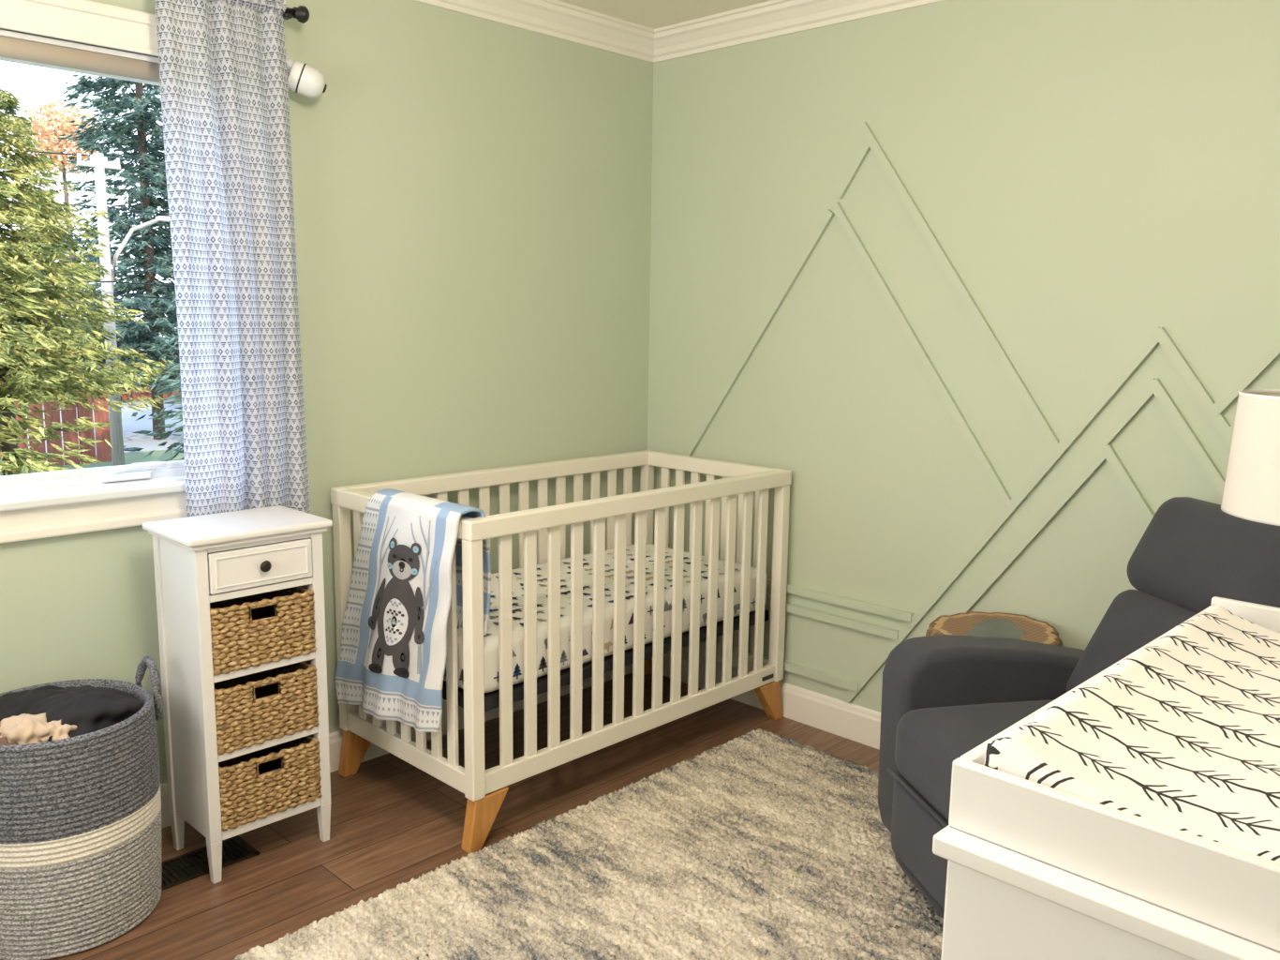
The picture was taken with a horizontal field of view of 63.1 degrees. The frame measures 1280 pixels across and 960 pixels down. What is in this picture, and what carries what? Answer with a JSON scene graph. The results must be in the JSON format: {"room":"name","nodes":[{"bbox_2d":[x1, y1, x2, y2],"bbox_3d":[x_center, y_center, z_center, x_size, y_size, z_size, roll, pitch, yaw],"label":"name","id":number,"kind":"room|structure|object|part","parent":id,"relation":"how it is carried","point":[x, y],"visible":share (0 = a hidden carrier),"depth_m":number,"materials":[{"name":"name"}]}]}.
{"room":"bedroom","nodes":[
{"label":"bedroom","id":0,"kind":"room"},
{"bbox_2d":[0,0,653,783],"bbox_3d":[-1.304,-0.258,2.799,0.120,2.440,3.700,10,13,44],"label":"wall","id":1,"kind":"structure","parent":0,"point":[472,195],"depth_m":3.31,"materials":[{"name":"green paint"}]},
{"bbox_2d":[0,479,185,511],"bbox_3d":[-1.631,0.068,2.449,0.115,0.024,1.480,10,13,44],"label":"window sill","id":2,"kind":"structure","parent":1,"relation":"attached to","point":[121,492],"depth_m":2.62,"materials":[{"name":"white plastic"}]},
{"bbox_2d":[0,29,185,498],"bbox_3d":[-1.657,-0.484,2.394,0.120,1.099,1.384,10,13,44],"label":"window","id":3,"kind":"structure","parent":1,"relation":"in","point":[117,476],"depth_m":2.65,"materials":[{"name":"white plastic"}]},
{"bbox_2d":[0,35,160,82],"bbox_3d":[-1.628,-0.994,2.291,0.052,0.052,1.340,10,13,44],"label":"roller blind","id":4,"kind":"object","parent":3,"relation":"attached to","point":[9,47],"visible":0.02,"depth_m":2.53,"materials":[{"name":"white fabric"}]},
{"bbox_3d":[-1.657,-0.487,2.415,0.030,1.037,1.284,10,13,44],"label":"sash","id":5,"kind":"part","parent":3,"relation":"part of","materials":[{"name":"clear glass"}]},
{"bbox_3d":[-1.324,-0.033,2.765,0.127,0.029,0.027,-6,11,-36],"label":"crank handle","id":6,"kind":"part","parent":3,"relation":"part of","materials":[{"name":"white plastic"}]},
{"bbox_2d":[0,0,186,543],"bbox_3d":[-1.603,-0.475,2.342,0.030,1.291,1.576,10,13,44],"label":"window frame","id":7,"kind":"structure","parent":1,"relation":"attached to","point":[82,6],"depth_m":2.58,"materials":[{"name":"white wood"}]},
{"bbox_2d":[0,0,186,531],"bbox_3d":[-1.607,-0.476,2.346,0.018,1.265,1.550,10,13,44],"label":"trim","id":8,"kind":"structure","parent":1,"relation":"attached to","point":[22,12],"depth_m":2.56,"materials":[{"name":"white wood"}]},
{"bbox_2d":[0,20,158,57],"bbox_3d":[-1.605,-0.476,2.344,0.024,1.123,1.408,10,13,44],"label":"bead","id":9,"kind":"object","parent":8,"relation":"attached to","point":[14,27],"depth_m":2.50},
{"bbox_2d":[282,5,309,23],"bbox_3d":[-1.571,-1.161,2.185,0.127,0.090,1.843,10,13,44],"label":"curtain rod","id":10,"kind":"object","parent":1,"relation":"attached to","point":[301,13],"visible":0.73,"depth_m":2.78,"materials":[{"name":"black metal"}]},
{"bbox_2d":[154,0,310,517],"bbox_3d":[-1.062,-0.567,2.759,0.066,1.400,0.372,10,13,44],"label":"window curtain","id":11,"kind":"object","parent":10,"relation":"hanging from","point":[222,64],"visible":0.96,"depth_m":2.74,"materials":[{"name":"fabric"}]},
{"bbox_3d":[-1.553,-1.154,2.144,0.018,0.018,1.810,10,13,44],"label":"rod","id":12,"kind":"part","parent":10,"relation":"part of","materials":[{"name":"black metal"}]},
{"bbox_2d":[285,53,327,98],"bbox_3d":[-0.927,-1.111,2.854,0.136,0.127,0.105,10,13,44],"label":"security camera","id":13,"kind":"object","parent":1,"relation":"attached to","point":[305,80],"visible":0.87,"depth_m":2.82,"materials":[{"name":"white plastic"}]},
{"bbox_3d":[-0.965,-1.139,2.864,0.057,0.045,0.031,10,13,44],"label":"wall arm","id":14,"kind":"part","parent":13,"relation":"part of","materials":[{"name":"white plastic"}]},
{"bbox_2d":[160,664,632,828],"bbox_3d":[-1.272,0.895,2.936,0.016,0.122,3.700,10,13,44],"label":"baseboard","id":15,"kind":"structure","parent":1,"relation":"attached to","point":[374,751],"depth_m":3.41,"materials":[{"name":"white wood"}]},
{"bbox_2d":[413,0,654,62],"bbox_3d":[-1.216,-1.405,2.545,0.078,0.092,3.700,10,13,44],"label":"trim","id":16,"kind":"structure","parent":1,"relation":"attached to","point":[557,19],"depth_m":3.52,"materials":[{"name":"white wood"}]},
{"bbox_2d":[0,672,879,959],"bbox_3d":[-0.065,1.199,1.785,3.640,0.080,3.940,10,13,44],"label":"floor","id":17,"kind":"structure","parent":0,"point":[393,822],"depth_m":2.90,"materials":[{"name":"laminate"}]},
{"bbox_2d":[0,654,163,959],"bbox_3d":[-1.355,0.741,2.436,0.425,0.575,0.425,0,9,-6],"label":"laundry basket","id":18,"kind":"object","parent":17,"relation":"on","point":[81,837],"visible":0.94,"depth_m":2.29,"materials":[{"name":"grey wicker"}]},
{"bbox_2d":[0,684,143,744],"bbox_3d":[-1.351,0.622,2.419,0.357,0.242,0.356,10,13,44],"label":"clothes","id":19,"kind":"object","parent":18,"relation":"in","point":[46,712],"visible":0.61,"depth_m":2.38,"materials":[{"name":"black fabric"}]},
{"bbox_3d":[-1.207,0.503,2.557,0.153,0.140,0.032,10,13,44],"label":"handle","id":20,"kind":"part","parent":18,"relation":"part of","materials":[{"name":"fabric"}]},
{"bbox_2d":[161,834,259,890],"bbox_3d":[-1.153,0.993,2.697,0.130,0.006,0.290,10,13,44],"label":"floor vent","id":21,"kind":"object","parent":17,"relation":"in","point":[190,865],"visible":0.53,"depth_m":2.71,"materials":[{"name":"brown metal"}]},
{"bbox_2d":[142,505,332,883],"bbox_3d":[-1.031,0.543,2.732,0.290,0.887,0.374,10,13,44],"label":"storage cabinet","id":22,"kind":"object","parent":17,"relation":"on","point":[200,560],"visible":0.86,"depth_m":2.62,"materials":[{"name":"white paint"}]},
{"bbox_3d":[-0.943,0.213,2.597,0.018,0.099,0.264,10,13,44],"label":"drawer","id":23,"kind":"part","parent":22,"relation":"part of","materials":[{"name":"white paint"}]},
{"bbox_2d":[209,585,316,675],"bbox_3d":[-1.024,0.368,2.699,0.248,0.169,0.278,10,13,44],"label":"wicker basket","id":24,"kind":"object","parent":22,"relation":"in","point":[255,630],"visible":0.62,"depth_m":2.63,"materials":[{"name":"wicker"}]},
{"bbox_3d":[-0.930,0.214,2.584,0.020,0.029,0.029,10,13,44],"label":"drawer knob","id":25,"kind":"part","parent":22,"relation":"part of","materials":[{"name":"brown metal"}]},
{"bbox_2d":[213,660,319,755],"bbox_3d":[-1.027,0.570,2.732,0.248,0.169,0.278,10,13,44],"label":"wicker basket","id":26,"kind":"object","parent":22,"relation":"in","point":[258,707],"visible":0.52,"depth_m":2.66,"materials":[{"name":"wicker"}]},
{"bbox_2d":[218,734,322,831],"bbox_3d":[-1.030,0.770,2.764,0.248,0.167,0.278,10,13,44],"label":"wicker basket","id":27,"kind":"object","parent":22,"relation":"in","point":[260,783],"visible":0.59,"depth_m":2.69,"materials":[{"name":"wicker"}]},
{"bbox_2d":[330,449,791,852],"bbox_3d":[-0.206,0.439,3.421,0.696,0.900,1.381,10,13,44],"label":"crib","id":28,"kind":"object","parent":17,"relation":"on","point":[485,791],"visible":0.67,"depth_m":3.15,"materials":[{"name":"white wood"}]},
{"bbox_2d":[334,488,491,731],"bbox_3d":[-0.653,0.370,2.917,0.603,0.675,0.141,10,13,44],"label":"quilt","id":29,"kind":"object","parent":28,"relation":"hanging from","point":[392,662],"visible":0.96,"depth_m":2.84,"materials":[{"name":"fabric"}]},
{"bbox_2d":[443,542,766,692],"bbox_3d":[-0.206,0.408,3.415,0.611,0.152,1.270,10,13,44],"label":"mattress","id":30,"kind":"object","parent":28,"relation":"on","point":[491,664],"visible":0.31,"depth_m":3.23,"materials":[{"name":"white fabric"}]},
{"bbox_3d":[-0.207,0.504,3.432,0.610,0.037,1.268,10,13,44],"label":"support frame","id":31,"kind":"part","parent":28,"relation":"part of","materials":[{"name":"metal"}]},
{"bbox_3d":[0.448,0.691,3.650,0.003,0.014,0.060,10,13,44],"label":"maker plate","id":32,"kind":"part","parent":28,"relation":"part of","materials":[{"name":"metal"}]},
{"bbox_2d":[233,728,943,959],"bbox_3d":[0.141,1.074,2.240,1.568,0.027,2.363,10,13,44],"label":"shag area rug","id":33,"kind":"object","parent":17,"relation":"on","point":[760,844],"visible":0.73,"depth_m":2.58,"materials":[{"name":"beige carpet"}]},
{"bbox_2d":[878,496,1279,917],"bbox_3d":[1.063,0.554,2.426,0.843,0.967,0.700,-1,9,-12],"label":"recliner armchair","id":34,"kind":"object","parent":33,"relation":"on","point":[944,696],"visible":0.41,"depth_m":2.50,"materials":[{"name":"grey fabric"}]},
{"bbox_3d":[0.704,0.964,2.418,0.070,0.050,0.400,-1,9,-12],"label":"rail","id":35,"kind":"part","parent":34,"relation":"part of","materials":[{"name":"grey fabric"}]},
{"bbox_3d":[0.704,0.848,2.400,0.106,0.215,0.410,-1,9,-12],"label":"footrest panel","id":36,"kind":"part","parent":34,"relation":"part of","materials":[{"name":"grey fabric"}]},
{"bbox_2d":[894,699,1054,819],"bbox_3d":[0.922,0.662,2.414,0.555,0.196,0.410,-1,9,-12],"label":"seat cushion","id":37,"kind":"object","parent":34,"relation":"on","point":[931,734],"depth_m":2.42,"materials":[{"name":"grey fabric"}]},
{"bbox_3d":[0.968,0.660,2.711,0.695,0.525,0.145,-1,9,-12],"label":"arm","id":38,"kind":"part","parent":34,"relation":"part of","materials":[{"name":"grey fabric"}]},
{"bbox_2d":[1066,589,1197,691],"bbox_3d":[1.236,0.466,2.448,0.253,0.329,0.470,-1,9,-12],"label":"cushion","id":39,"kind":"object","parent":34,"relation":"on","point":[1134,618],"depth_m":2.53,"materials":[{"name":"grey fabric"}]},
{"bbox_2d":[1126,496,1279,612],"bbox_3d":[1.372,0.202,2.430,0.223,0.264,0.505,-1,9,-12],"label":"cushion","id":40,"kind":"object","parent":34,"relation":"on","point":[1192,552],"depth_m":2.41,"materials":[{"name":"grey fabric"}]},
{"bbox_2d":[925,610,1062,645],"bbox_3d":[1.001,0.698,2.971,0.381,0.567,0.408,10,13,44],"label":"side table","id":41,"kind":"object","parent":17,"relation":"on","point":[974,623],"visible":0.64,"depth_m":2.95,"materials":[{"name":"brown wood"}]},
{"bbox_2d":[932,595,1279,959],"bbox_3d":[0.889,0.743,1.414,0.535,0.965,1.135,10,13,44],"label":"dresser","id":42,"kind":"object","parent":17,"relation":"on","point":[1035,870],"visible":0.59,"depth_m":1.04,"materials":[{"name":"white paint"}]},
{"bbox_2d":[983,603,1279,862],"bbox_3d":[0.800,0.308,1.270,0.430,0.097,0.795,10,13,44],"label":"changing pad","id":43,"kind":"object","parent":42,"relation":"on","point":[1183,733],"visible":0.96,"depth_m":1.20,"materials":[{"name":"white fabric"}]},
{"bbox_2d":[1220,388,1279,525],"bbox_3d":[1.134,0.075,1.750,0.281,0.434,0.281,10,13,44],"label":"table lamp","id":44,"kind":"object","parent":42,"relation":"on","point":[1252,483],"visible":0.91,"depth_m":1.70,"materials":[{"name":"white fabric"}]},
{"bbox_3d":[1.136,-0.039,1.732,0.275,0.198,0.275,10,13,44],"label":"lamp shade","id":45,"kind":"part","parent":44,"relation":"part of","materials":[{"name":"fabric"}]},
{"bbox_2d":[557,0,771,29],"bbox_3d":[-0.028,-1.299,1.385,3.640,0.100,3.940,10,13,44],"label":"ceiling","id":46,"kind":"structure","parent":0,"point":[654,14],"depth_m":3.51,"materials":[{"name":"paint"}]},
{"bbox_2d":[647,0,1279,712],"bbox_3d":[1.290,-0.241,2.937,3.640,2.440,0.120,10,13,44],"label":"wall","id":47,"kind":"structure","parent":0,"point":[1096,176],"depth_m":3.12,"materials":[{"name":"green paint"}]},
{"bbox_2d":[662,650,880,749],"bbox_3d":[1.225,0.910,3.071,3.400,0.122,0.016,10,13,44],"label":"baseboard","id":48,"kind":"structure","parent":47,"relation":"attached to","point":[841,718],"depth_m":3.65,"materials":[{"name":"white wood"}]},
{"bbox_2d":[671,121,1279,702],"bbox_3d":[1.060,-0.125,3.080,2.921,1.904,0.022,10,13,44],"label":"trim","id":49,"kind":"structure","parent":47,"relation":"attached to","point":[1101,451],"depth_m":3.11,"materials":[{"name":"green paint"}]},
{"label":"outside","id":50,"kind":"structure","parent":0,"visible":0},
{"bbox_2d":[0,348,184,475],"bbox_3d":[-27.121,-3.757,41.063,89.400,0.100,75.000,10,13,44],"label":"ground","id":51,"kind":"structure","parent":50,"point":[156,455],"depth_m":21.66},
{"bbox_2d":[0,389,111,465],"bbox_3d":[-15.127,-0.504,16.634,0.120,1.550,12.570,10,13,44],"label":"fence","id":52,"kind":"object","parent":51,"relation":"on","point":[103,449],"visible":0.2,"depth_m":20.62,"materials":[{"name":"red wood"}]},
{"bbox_2d":[0,182,113,476],"bbox_3d":[-8.686,-2.906,11.825,5.170,8.000,5.260,10,13,44],"label":"spruce tree","id":53,"kind":"object","parent":51,"relation":"on","point":[34,462],"visible":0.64,"depth_m":12.76,"materials":[{"name":"green plant"}]},
{"bbox_2d":[2,190,148,394],"bbox_3d":[-19.284,-6.091,34.426,7.162,6.837,6.979,10,13,44],"label":"spruce tree","id":54,"kind":"object","parent":51,"relation":"on","point":[54,214],"visible":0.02,"depth_m":33.94,"materials":[{"name":"green plant"}]},
{"bbox_2d":[0,77,173,475],"bbox_3d":[-8.352,-2.253,13.474,4.098,6.200,4.135,10,13,44],"label":"spruce tree","id":55,"kind":"object","parent":51,"relation":"on","point":[45,385],"visible":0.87,"depth_m":13.37,"materials":[{"name":"green plant"}]},
{"bbox_2d":[6,148,176,465],"bbox_3d":[-8.601,-2.457,16.939,0.522,5.500,28.001,10,13,44],"label":"utility pole","id":56,"kind":"object","parent":51,"relation":"on","point":[97,161],"visible":0.6,"depth_m":16.84,"materials":[{"name":"white wood"}]},
{"bbox_2d":[112,216,169,288],"bbox_3d":[-8.208,-3.705,17.201,0.140,1.306,1.124,10,13,44],"label":"street lamp","id":57,"kind":"object","parent":56,"relation":"attached to","point":[157,218],"depth_m":17.00,"materials":[{"name":"white metal"}]},
{"bbox_2d":[108,267,184,461],"bbox_3d":[-5.768,-4.668,16.779,6.159,10.000,5.835,2,9,6],"label":"spruce tree","id":58,"kind":"object","parent":51,"relation":"on","point":[173,384],"visible":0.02,"depth_m":16.14,"materials":[{"name":"green plant"}]},
{"bbox_2d":[116,111,178,367],"bbox_3d":[-13.853,-10.470,36.462,8.423,15.000,9.420,10,13,44],"label":"spruce tree","id":59,"kind":"object","parent":51,"relation":"on","point":[164,241],"visible":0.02,"depth_m":35.38,"materials":[{"name":"green plant"}]},
{"bbox_2d":[119,350,181,400],"bbox_3d":[-11.711,-4.329,40.560,0.030,1.640,17.970,10,13,44],"label":"fence","id":60,"kind":"object","parent":51,"relation":"on","point":[134,395],"visible":0.02,"depth_m":35.41,"materials":[{"name":"red wood"}]},
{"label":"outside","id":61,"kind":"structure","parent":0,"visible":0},
{"bbox_2d":[26,399,183,459],"bbox_3d":[-8.622,-2.344,33.570,12.500,0.020,50.000,10,13,44],"label":"driveway","id":62,"kind":"structure","parent":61,"point":[129,424],"depth_m":26.57,"materials":[{"name":"white snow"}]},
{"bbox_2d":[19,97,98,406],"bbox_3d":[-17.249,-6.755,31.481,2.429,9.145,2.468,10,13,44],"label":"autumn tree","id":63,"kind":"object","parent":62,"relation":"on","point":[60,146],"visible":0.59,"depth_m":30.54,"materials":[{"name":"orange plant"}]},
{"bbox_2d":[21,73,180,439],"bbox_3d":[-11.352,-8.132,23.666,5.621,14.500,5.739,10,13,44],"label":"spruce tree","id":64,"kind":"object","parent":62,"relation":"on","point":[145,335],"visible":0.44,"depth_m":23.30,"materials":[{"name":"green plant"}]},
{"bbox_3d":[1.210,0.168,0.373,0.120,2.440,3.700,10,13,44],"label":"wall","id":65,"kind":"structure","parent":0,"visible":0},
{"bbox_2d":[653,0,945,62],"bbox_3d":[1.238,-1.390,2.681,3.400,0.092,0.078,10,13,44],"label":"trim","id":66,"kind":"structure","parent":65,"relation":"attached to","point":[773,18],"depth_m":3.48,"materials":[{"name":"white wood"}]}
]}

